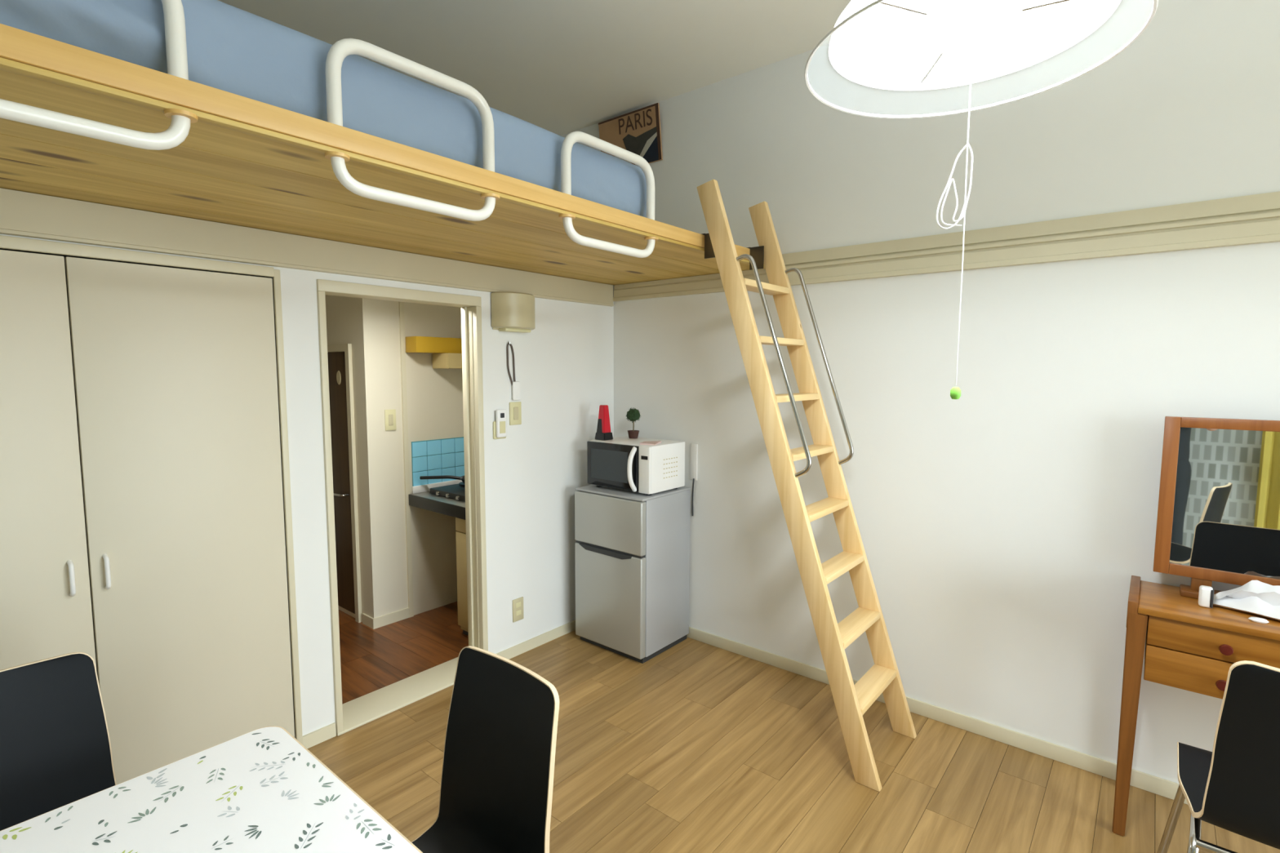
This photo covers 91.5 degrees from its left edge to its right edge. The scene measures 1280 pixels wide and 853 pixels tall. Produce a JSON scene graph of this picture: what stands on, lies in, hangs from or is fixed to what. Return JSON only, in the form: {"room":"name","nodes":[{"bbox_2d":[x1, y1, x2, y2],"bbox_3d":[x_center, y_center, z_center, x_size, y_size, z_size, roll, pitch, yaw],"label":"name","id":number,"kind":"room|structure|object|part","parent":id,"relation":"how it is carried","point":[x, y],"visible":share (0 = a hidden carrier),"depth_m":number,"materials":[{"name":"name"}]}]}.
{"room":"studio apartment","nodes":[
{"label":"studio apartment","id":0,"kind":"room"},
{"bbox_2d":[0,234,613,735],"bbox_3d":[-1.280,0.271,2.517,0.095,2.000,3.400,4,7,39],"label":"wall","id":1,"kind":"structure","parent":0,"point":[564,366],"depth_m":3.20,"materials":[{"name":"paint"}]},
{"bbox_2d":[0,249,96,670],"bbox_3d":[-1.886,0.409,1.710,0.056,1.797,0.565,4,7,39],"label":"door","id":2,"kind":"structure","parent":1,"relation":"in","point":[46,611],"depth_m":1.83,"materials":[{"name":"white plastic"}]},
{"bbox_3d":[-1.724,0.463,1.893,0.033,0.115,0.013,4,7,39],"label":"handle","id":3,"kind":"part","parent":2,"relation":"part of","materials":[{"name":"white plastic"}]},
{"bbox_2d":[0,235,302,744],"bbox_3d":[-1.716,0.388,1.935,0.046,1.869,1.181,4,7,39],"label":"trim","id":4,"kind":"structure","parent":1,"relation":"attached to","point":[15,243],"depth_m":2.29,"materials":[{"name":"beige wood"}]},
{"bbox_2d":[64,256,294,784],"bbox_3d":[-1.524,0.371,2.146,0.056,1.797,0.562,4,7,39],"label":"door","id":5,"kind":"structure","parent":1,"relation":"in","point":[175,380],"depth_m":2.11,"materials":[{"name":"beige wood"}]},
{"bbox_3d":[-1.671,0.458,1.956,0.033,0.115,0.013,4,7,39],"label":"handle","id":6,"kind":"part","parent":5,"relation":"part of","materials":[{"name":"white plastic"}]},
{"bbox_2d":[0,187,613,306],"bbox_3d":[-1.240,-0.658,2.390,0.018,0.124,3.382,4,7,39],"label":"beam","id":7,"kind":"structure","parent":1,"relation":"attached to","point":[22,214],"depth_m":2.21,"materials":[{"name":"beige wood"}]},
{"bbox_2d":[0,23,765,284],"bbox_3d":[-1.300,-0.751,2.443,2.246,0.064,3.400,4,7,39],"label":"platform","id":8,"kind":"object","parent":1,"relation":"on","point":[245,162],"visible":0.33,"depth_m":1.67,"materials":[{"name":"brown wood"}]},
{"bbox_2d":[0,0,198,150],"bbox_3d":[-1.024,-0.691,1.040,0.054,0.362,0.474,4,7,39],"label":"guard rail","id":9,"kind":"object","parent":8,"relation":"attached to","point":[178,131],"visible":0.98,"depth_m":1.17,"materials":[{"name":"white metal"}]},
{"bbox_2d":[0,0,646,217],"bbox_3d":[-1.078,-0.831,1.741,0.949,0.226,2.456,4,7,39],"label":"mattress","id":10,"kind":"object","parent":8,"relation":"on","point":[232,49],"visible":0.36,"depth_m":1.43,"materials":[{"name":"blue fabric"}]},
{"bbox_2d":[324,38,500,221],"bbox_3d":[-0.561,-0.740,1.597,0.054,0.362,0.484,4,7,39],"label":"guard rail","id":11,"kind":"object","parent":8,"relation":"attached to","point":[340,50],"visible":0.99,"depth_m":1.54,"materials":[{"name":"white metal"}]},
{"bbox_2d":[559,131,658,257],"bbox_3d":[-0.095,-0.789,2.158,0.054,0.362,0.487,4,7,39],"label":"guard rail","id":12,"kind":"object","parent":8,"relation":"attached to","point":[571,138],"visible":0.99,"depth_m":2.10,"materials":[{"name":"white metal"}]},
{"bbox_2d":[315,279,488,736],"bbox_3d":[-1.080,0.322,2.835,0.216,1.848,0.754,4,7,39],"label":"trim","id":13,"kind":"structure","parent":1,"relation":"attached to","point":[353,714],"depth_m":2.95,"materials":[{"name":"beige wood"}]},
{"bbox_2d":[302,619,575,748],"bbox_3d":[-1.245,1.242,2.568,0.010,0.055,3.392,4,7,39],"label":"baseboard","id":14,"kind":"structure","parent":1,"relation":"attached to","point":[322,735],"depth_m":3.28,"materials":[{"name":"beige wood"}]},
{"bbox_2d":[493,408,506,439],"bbox_3d":[-0.693,-0.011,3.104,0.031,0.147,0.076,4,7,39],"label":"remote control","id":15,"kind":"object","parent":1,"relation":"attached to","point":[500,426],"visible":1,"depth_m":3.09,"materials":[{"name":"beige plastic"}]},
{"bbox_2d":[490,291,535,333],"bbox_3d":[-0.606,-0.565,3.098,0.106,0.187,0.250,4,7,39],"label":"wall lamp","id":16,"kind":"object","parent":1,"relation":"attached to","point":[511,312],"visible":1,"depth_m":3.03,"materials":[{"name":"beige plastic"}]},
{"bbox_2d":[506,341,520,399],"bbox_3d":[-0.639,-0.280,3.153,0.016,0.295,0.075,5,7,44],"label":"hanging cord","id":17,"kind":"object","parent":1,"relation":"hanging from","point":[515,384],"visible":1,"depth_m":3.15,"materials":[{"name":"white plastic"}]},
{"bbox_2d":[509,401,521,425],"bbox_3d":[-0.634,-0.067,3.184,0.012,0.117,0.074,4,7,39],"label":"wall switch","id":18,"kind":"object","parent":1,"relation":"attached to","point":[515,407],"visible":1,"depth_m":3.18,"materials":[{"name":"beige plastic"}]},
{"bbox_2d":[512,596,524,622],"bbox_3d":[-0.640,0.962,3.277,0.009,0.120,0.070,4,7,39],"label":"wall outlet","id":19,"kind":"object","parent":1,"relation":"attached to","point":[517,604],"visible":1,"depth_m":3.27,"materials":[{"name":"beige plastic"}]},
{"bbox_2d":[515,601,520,608],"bbox_3d":[-0.637,0.936,3.273,0.004,0.026,0.034,4,7,39],"label":"socket","id":20,"kind":"object","parent":19,"relation":"attached to","point":[517,603],"depth_m":3.27,"materials":[{"name":"beige plastic"}]},
{"bbox_2d":[515,609,520,616],"bbox_3d":[-0.638,0.979,3.277,0.004,0.026,0.034,4,7,39],"label":"socket","id":21,"kind":"object","parent":19,"relation":"attached to","point":[517,611],"depth_m":3.27,"materials":[{"name":"beige plastic"}]},
{"bbox_2d":[324,294,464,618],"bbox_3d":[-1.889,0.102,4.357,1.610,2.000,0.828,4,7,39],"label":"wall","id":22,"kind":"structure","parent":0,"point":[435,416],"depth_m":3.69,"materials":[{"name":"paint"}]},
{"bbox_2d":[327,351,355,613],"bbox_3d":[-1.910,0.334,3.818,0.530,1.565,0.058,4,7,39],"label":"door","id":23,"kind":"structure","parent":22,"relation":"in","point":[336,360],"depth_m":3.74,"materials":[{"name":"brown wood"}]},
{"bbox_3d":[-1.772,-0.287,3.668,0.052,0.083,0.004,4,7,39],"label":"plate","id":24,"kind":"part","parent":23,"relation":"part of","materials":[{"name":"beige metal"}]},
{"bbox_3d":[-1.780,0.405,3.709,0.118,0.020,0.046,4,7,39],"label":"handle","id":25,"kind":"part","parent":23,"relation":"part of","materials":[{"name":"silver metal"}]},
{"bbox_2d":[327,343,362,622],"bbox_3d":[-1.898,0.328,3.832,0.620,1.645,0.020,4,7,39],"label":"trim","id":26,"kind":"structure","parent":22,"relation":"attached to","point":[346,348],"depth_m":3.64,"materials":[{"name":"beige wood"}]},
{"bbox_2d":[362,608,409,629],"bbox_3d":[-2.083,1.088,4.215,1.610,0.060,0.248,4,7,39],"label":"baseboard","id":27,"kind":"structure","parent":22,"relation":"attached to","point":[403,614],"depth_m":3.67,"materials":[{"name":"beige wood"}]},
{"bbox_2d":[384,408,396,431],"bbox_3d":[-1.446,-0.038,3.620,0.012,0.121,0.067,4,7,39],"label":"wall switch","id":28,"kind":"object","parent":22,"relation":"attached to","point":[389,415],"visible":1,"depth_m":3.61,"materials":[{"name":"beige plastic"}]},
{"bbox_2d":[398,301,413,617],"bbox_3d":[-1.390,0.162,3.708,0.012,2.000,0.027,4,7,39],"label":"trim","id":29,"kind":"structure","parent":22,"relation":"attached to","point":[402,317],"depth_m":3.70,"materials":[{"name":"beige wood"}]},
{"bbox_2d":[405,336,462,368],"bbox_3d":[-1.122,-0.448,3.829,0.173,0.185,0.583,4,7,39],"label":"range hood","id":30,"kind":"object","parent":22,"relation":"attached to","point":[446,353],"visible":0.51,"depth_m":3.71,"materials":[{"name":"yellow metal"}]},
{"bbox_2d":[217,0,925,135],"bbox_3d":[0.534,-1.587,0.846,7.200,0.100,3.600,4,7,39],"label":"ceiling","id":31,"kind":"structure","parent":0,"point":[558,67],"depth_m":2.75,"materials":[{"name":"paint"}]},
{"bbox_2d":[804,0,1158,399],"bbox_3d":[0.566,-0.801,1.085,0.535,1.508,0.535,4,7,39],"label":"pendant lamp","id":32,"kind":"object","parent":31,"relation":"hanging from","point":[867,50],"depth_m":1.18,"materials":[{"name":"white plastic"}]},
{"bbox_3d":[0.569,-0.373,1.136,0.060,0.648,0.018,1,5,9],"label":"pull cord","id":33,"kind":"part","parent":32,"relation":"part of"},
{"bbox_3d":[0.587,-0.062,1.161,0.018,0.024,0.018,4,7,39],"label":"pull knob","id":34,"kind":"part","parent":32,"relation":"part of","materials":[{"name":"green plastic"}]},
{"bbox_3d":[0.589,-0.386,1.132,0.004,0.621,0.002,0,5,-5],"label":"cord","id":35,"kind":"part","parent":32,"relation":"part of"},
{"bbox_2d":[306,601,1279,852],"bbox_3d":[0.025,1.393,1.532,8.300,0.050,3.400,4,7,39],"label":"floor","id":36,"kind":"structure","parent":0,"point":[695,746],"depth_m":2.35,"materials":[{"name":"brown wood"}]},
{"bbox_2d":[0,652,116,831],"bbox_3d":[-1.147,0.962,1.164,0.556,0.874,0.496,4,7,39],"label":"dining chair","id":37,"kind":"object","parent":36,"relation":"on","point":[55,750],"visible":0.67,"depth_m":1.35,"materials":[{"name":"black laminate"}]},
{"bbox_2d":[1,726,422,852],"bbox_3d":[-0.603,1.082,0.764,1.218,0.704,0.772,4,7,39],"label":"dining table","id":38,"kind":"object","parent":36,"relation":"on","point":[286,731],"visible":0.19,"depth_m":1.19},
{"bbox_2d":[0,726,419,852],"bbox_3d":[-0.602,0.731,0.733,1.210,0.001,0.764,4,7,39],"label":"tablecloth","id":39,"kind":"object","parent":38,"relation":"on","point":[260,790],"visible":1,"depth_m":1.12,"materials":[{"name":"white fabric"}]},
{"bbox_2d":[455,517,468,635],"bbox_3d":[-0.759,0.829,3.644,0.245,0.688,0.560,4,7,39],"label":"base cabinet","id":40,"kind":"object","parent":36,"relation":"on","point":[460,524],"visible":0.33,"depth_m":3.47,"materials":[{"name":"wood"}]},
{"bbox_2d":[408,480,465,519],"bbox_3d":[-0.932,0.417,3.740,0.683,0.111,0.594,4,7,39],"label":"countertop","id":41,"kind":"structure","parent":40,"relation":"on","point":[420,497],"depth_m":3.60,"materials":[{"name":"metal"}]},
{"bbox_2d":[429,481,465,502],"bbox_3d":[-0.973,0.376,3.787,0.380,0.047,0.472,4,7,39],"label":"gas stove","id":42,"kind":"object","parent":41,"relation":"on","point":[455,491],"visible":0.41,"depth_m":3.66,"materials":[{"name":"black metal"}]},
{"bbox_2d":[419,475,464,484],"bbox_3d":[-1.065,0.319,3.808,0.471,0.061,0.256,2,5,15],"label":"frying pan","id":43,"kind":"object","parent":42,"relation":"on","point":[462,477],"visible":0.3,"depth_m":3.74,"materials":[{"name":"black metal"}]},
{"bbox_3d":[-1.192,0.308,3.749,0.258,0.029,0.021,0,5,1],"label":"pan handle","id":44,"kind":"part","parent":43,"relation":"part of","materials":[{"name":"black plastic"}]},
{"bbox_3d":[-0.931,0.546,3.409,0.240,0.083,0.018,4,7,39],"label":"drawer","id":45,"kind":"part","parent":40,"relation":"part of","materials":[{"name":"beige wood"}]},
{"bbox_2d":[411,645,559,852],"bbox_3d":[-0.452,0.962,1.184,0.496,0.874,0.556,4,7,39],"label":"dining chair","id":46,"kind":"object","parent":36,"relation":"on","point":[496,787],"visible":0.98,"depth_m":1.35,"materials":[{"name":"black laminate"}]},
{"bbox_2d":[574,484,690,663],"bbox_3d":[-0.042,0.762,3.444,0.475,0.860,0.432,4,7,39],"label":"refrigerator","id":47,"kind":"object","parent":36,"relation":"on","point":[632,549],"visible":0.95,"depth_m":3.27,"materials":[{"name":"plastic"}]},
{"bbox_3d":[-0.163,0.500,3.272,0.475,0.276,0.043,4,7,39],"label":"door","id":48,"kind":"part","parent":47,"relation":"part of","materials":[{"name":"silver metal"}]},
{"bbox_3d":[-0.164,0.910,3.309,0.475,0.526,0.043,4,7,39],"label":"door","id":49,"kind":"part","parent":47,"relation":"part of","materials":[{"name":"silver metal"}]},
{"bbox_3d":[-0.036,0.341,3.411,0.475,0.014,0.419,4,7,39],"label":"panel","id":50,"kind":"part","parent":47,"relation":"part of","materials":[{"name":"grey plastic"}]},
{"bbox_2d":[586,435,684,495],"bbox_3d":[-0.037,0.208,3.374,0.436,0.256,0.359,4,7,39],"label":"microwave","id":51,"kind":"object","parent":47,"relation":"on","point":[622,463],"visible":0.99,"depth_m":3.26,"materials":[{"name":"white plastic"}]},
{"bbox_2d":[595,404,613,440],"bbox_3d":[-0.199,-0.023,3.436,0.074,0.190,0.074,4,7,39],"label":"gadget","id":52,"kind":"object","parent":51,"relation":"on","point":[603,433],"visible":1,"depth_m":3.42,"materials":[{"name":"red plastic"}]},
{"bbox_3d":[-0.220,-0.004,3.424,0.041,0.075,0.012,4,7,39],"label":"panel","id":53,"kind":"part","parent":52,"relation":"part of","materials":[{"name":"black plastic"}]},
{"bbox_3d":[-0.144,0.207,3.301,0.363,0.234,0.018,4,7,39],"label":"oven door","id":54,"kind":"part","parent":51,"relation":"part of","materials":[{"name":"black glass"}]},
{"bbox_3d":[-0.039,0.220,3.181,0.058,0.234,0.026,-4,7,-40],"label":"door handle","id":55,"kind":"part","parent":51,"relation":"part of","materials":[{"name":"white plastic"}]},
{"bbox_2d":[626,407,640,438],"bbox_3d":[-0.037,-0.022,3.511,0.088,0.175,0.089,4,7,39],"label":"topiary plant","id":56,"kind":"object","parent":51,"relation":"on","point":[633,415],"visible":1,"depth_m":3.49,"materials":[{"name":"green plant"}]},
{"bbox_3d":[-0.037,0.044,3.517,0.068,0.042,0.068,4,7,39],"label":"pot","id":57,"kind":"part","parent":56,"relation":"part of","materials":[{"name":"brown ceramic"}]},
{"bbox_3d":[0.025,0.221,3.163,0.069,0.240,0.018,4,7,39],"label":"control panel","id":58,"kind":"part","parent":51,"relation":"part of","materials":[{"name":"white plastic"}]},
{"bbox_2d":[639,440,661,445],"bbox_3d":[0.056,0.085,3.251,0.089,0.010,0.119,1,5,14],"label":"folded paper","id":59,"kind":"object","parent":51,"relation":"on","point":[650,442],"visible":1,"depth_m":3.23,"materials":[{"name":"paper"}]},
{"bbox_2d":[697,179,916,791],"bbox_3d":[0.681,0.141,2.561,0.832,2.261,0.450,4,7,39],"label":"ladder","id":60,"kind":"object","parent":36,"relation":"on","point":[851,701],"visible":0.98,"depth_m":2.48,"materials":[{"name":"brown wood"}]},
{"bbox_3d":[0.508,-0.238,2.398,0.341,0.860,0.018,4,7,39],"label":"grab rail","id":61,"kind":"part","parent":60,"relation":"part of","materials":[{"name":"silver metal"}]},
{"bbox_3d":[0.775,-0.267,2.720,0.341,0.860,0.018,4,7,39],"label":"grab rail","id":62,"kind":"part","parent":60,"relation":"part of","materials":[{"name":"silver metal"}]},
{"bbox_2d":[1111,575,1279,836],"bbox_3d":[1.935,0.951,1.879,0.770,0.778,0.344,4,7,39],"label":"table","id":63,"kind":"object","parent":36,"relation":"on","point":[1190,646],"visible":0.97,"depth_m":1.92,"materials":[{"name":"brown wood"}]},
{"bbox_3d":[1.574,0.955,2.008,0.050,0.744,0.051,4,7,39],"label":"leg","id":64,"kind":"part","parent":63,"relation":"part of","materials":[{"name":"brown wood"}]},
{"bbox_3d":[1.933,0.754,1.860,0.663,0.114,0.278,4,7,39],"label":"drawer","id":65,"kind":"part","parent":63,"relation":"part of","materials":[{"name":"brown wood"}]},
{"bbox_2d":[1198,585,1213,608],"bbox_3d":[1.774,0.533,1.956,0.034,0.064,0.036,4,7,39],"label":"jar","id":66,"kind":"object","parent":63,"relation":"on","point":[1206,595],"visible":1,"depth_m":1.94,"materials":[{"name":"white plastic"}]},
{"bbox_3d":[1.933,0.646,1.850,0.663,0.095,0.278,4,7,39],"label":"drawer","id":67,"kind":"part","parent":63,"relation":"part of","materials":[{"name":"brown wood"}]},
{"bbox_2d":[1152,416,1279,599],"bbox_3d":[1.995,0.277,1.895,0.648,0.586,0.080,4,7,39],"label":"mirror","id":68,"kind":"object","parent":63,"relation":"on","point":[1218,519],"visible":0.97,"depth_m":1.99,"materials":[{"name":"wood"},{"name":"mirror glass"}]},
{"bbox_3d":[1.834,0.517,2.039,0.050,0.046,0.022,4,7,39],"label":"stand post","id":69,"kind":"part","parent":68,"relation":"part of","materials":[{"name":"brown wood"}]},
{"bbox_3d":[1.988,0.490,1.907,0.568,0.036,0.027,4,7,39],"label":"frame rail","id":70,"kind":"part","parent":68,"relation":"part of","materials":[{"name":"wood"}]},
{"bbox_3d":[1.989,0.002,1.863,0.568,0.033,0.027,4,7,39],"label":"frame rail","id":71,"kind":"part","parent":68,"relation":"part of","materials":[{"name":"wood"}]},
{"bbox_3d":[1.718,0.761,1.839,0.032,0.032,0.031,4,7,39],"label":"knob","id":72,"kind":"part","parent":63,"relation":"part of","materials":[{"name":"red wood"}]},
{"bbox_3d":[1.718,0.653,1.829,0.032,0.032,0.031,4,7,39],"label":"knob","id":73,"kind":"part","parent":63,"relation":"part of","materials":[{"name":"red wood"}]},
{"bbox_2d":[1213,580,1279,621],"bbox_3d":[1.898,0.525,1.853,0.300,0.100,0.121,4,7,39],"label":"plastic bag","id":74,"kind":"object","parent":63,"relation":"on","point":[1257,597],"visible":0.94,"depth_m":1.89,"materials":[{"name":"white plastic"}]},
{"bbox_2d":[1248,617,1269,623],"bbox_3d":[1.824,0.571,1.839,0.044,0.012,0.027,4,7,39],"label":"eraser","id":75,"kind":"object","parent":63,"relation":"on","point":[1256,620],"visible":1,"depth_m":1.83,"materials":[{"name":"white rubber"}]},
{"bbox_2d":[1156,660,1279,852],"bbox_3d":[1.596,0.938,1.514,0.496,0.874,0.556,4,7,39],"label":"dining chair","id":76,"kind":"object","parent":36,"relation":"on","point":[1234,787],"visible":1,"depth_m":1.40,"materials":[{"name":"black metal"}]},
{"bbox_3d":[1.543,1.139,1.782,0.039,0.425,0.244,3,6,25],"label":"leg","id":77,"kind":"part","parent":76,"relation":"part of","materials":[{"name":"brown wood"}]},
{"bbox_3d":[1.373,1.157,1.563,0.320,0.424,0.045,-4,7,-41],"label":"leg","id":78,"kind":"part","parent":76,"relation":"part of","materials":[{"name":"silver metal"}]},
{"bbox_2d":[560,0,1279,783],"bbox_3d":[1.645,-0.159,2.330,7.000,3.006,0.100,4,7,39],"label":"wall","id":79,"kind":"structure","parent":0,"point":[1005,526],"depth_m":2.48,"materials":[{"name":"paint"}]},
{"bbox_2d":[598,102,662,166],"bbox_3d":[-0.059,-1.612,3.519,0.440,0.285,0.046,4,7,39],"label":"poster","id":80,"kind":"object","parent":79,"relation":"attached to","point":[638,131],"visible":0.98,"depth_m":3.47,"materials":[{"name":"paper"}]},
{"bbox_2d":[613,268,768,301],"bbox_3d":[0.245,-0.756,3.361,1.029,0.094,0.020,4,7,39],"label":"trim","id":81,"kind":"structure","parent":79,"relation":"attached to","point":[709,283],"depth_m":3.40,"materials":[{"name":"beige wood"}]},
{"bbox_2d":[689,443,697,515],"bbox_3d":[0.290,0.294,3.415,0.044,0.400,0.022,4,7,39],"label":"power cable","id":82,"kind":"object","parent":79,"relation":"attached to","point":[694,447],"visible":1,"depth_m":3.41,"materials":[{"name":"white plastic"}]},
{"bbox_3d":[0.290,0.388,3.422,0.013,0.211,0.023,-2,5,-19],"label":"cord","id":83,"kind":"part","parent":82,"relation":"part of","materials":[{"name":"plastic"}]},
{"bbox_3d":[0.295,0.194,3.412,0.044,0.200,0.008,4,7,39],"label":"wall plate","id":84,"kind":"part","parent":82,"relation":"part of","materials":[{"name":"white plastic"}]},
{"bbox_2d":[686,626,1187,804],"bbox_3d":[2.068,1.297,2.035,5.800,0.062,0.010,4,7,39],"label":"baseboard","id":85,"kind":"structure","parent":79,"relation":"attached to","point":[1154,784],"depth_m":2.56,"materials":[{"name":"beige wood"}]},
{"bbox_2d":[782,191,1279,285],"bbox_3d":[2.474,-0.612,1.521,4.750,0.151,0.024,4,7,39],"label":"trim","id":86,"kind":"structure","parent":79,"relation":"attached to","point":[1254,219],"depth_m":2.28,"materials":[{"name":"beige wood"}]}
]}

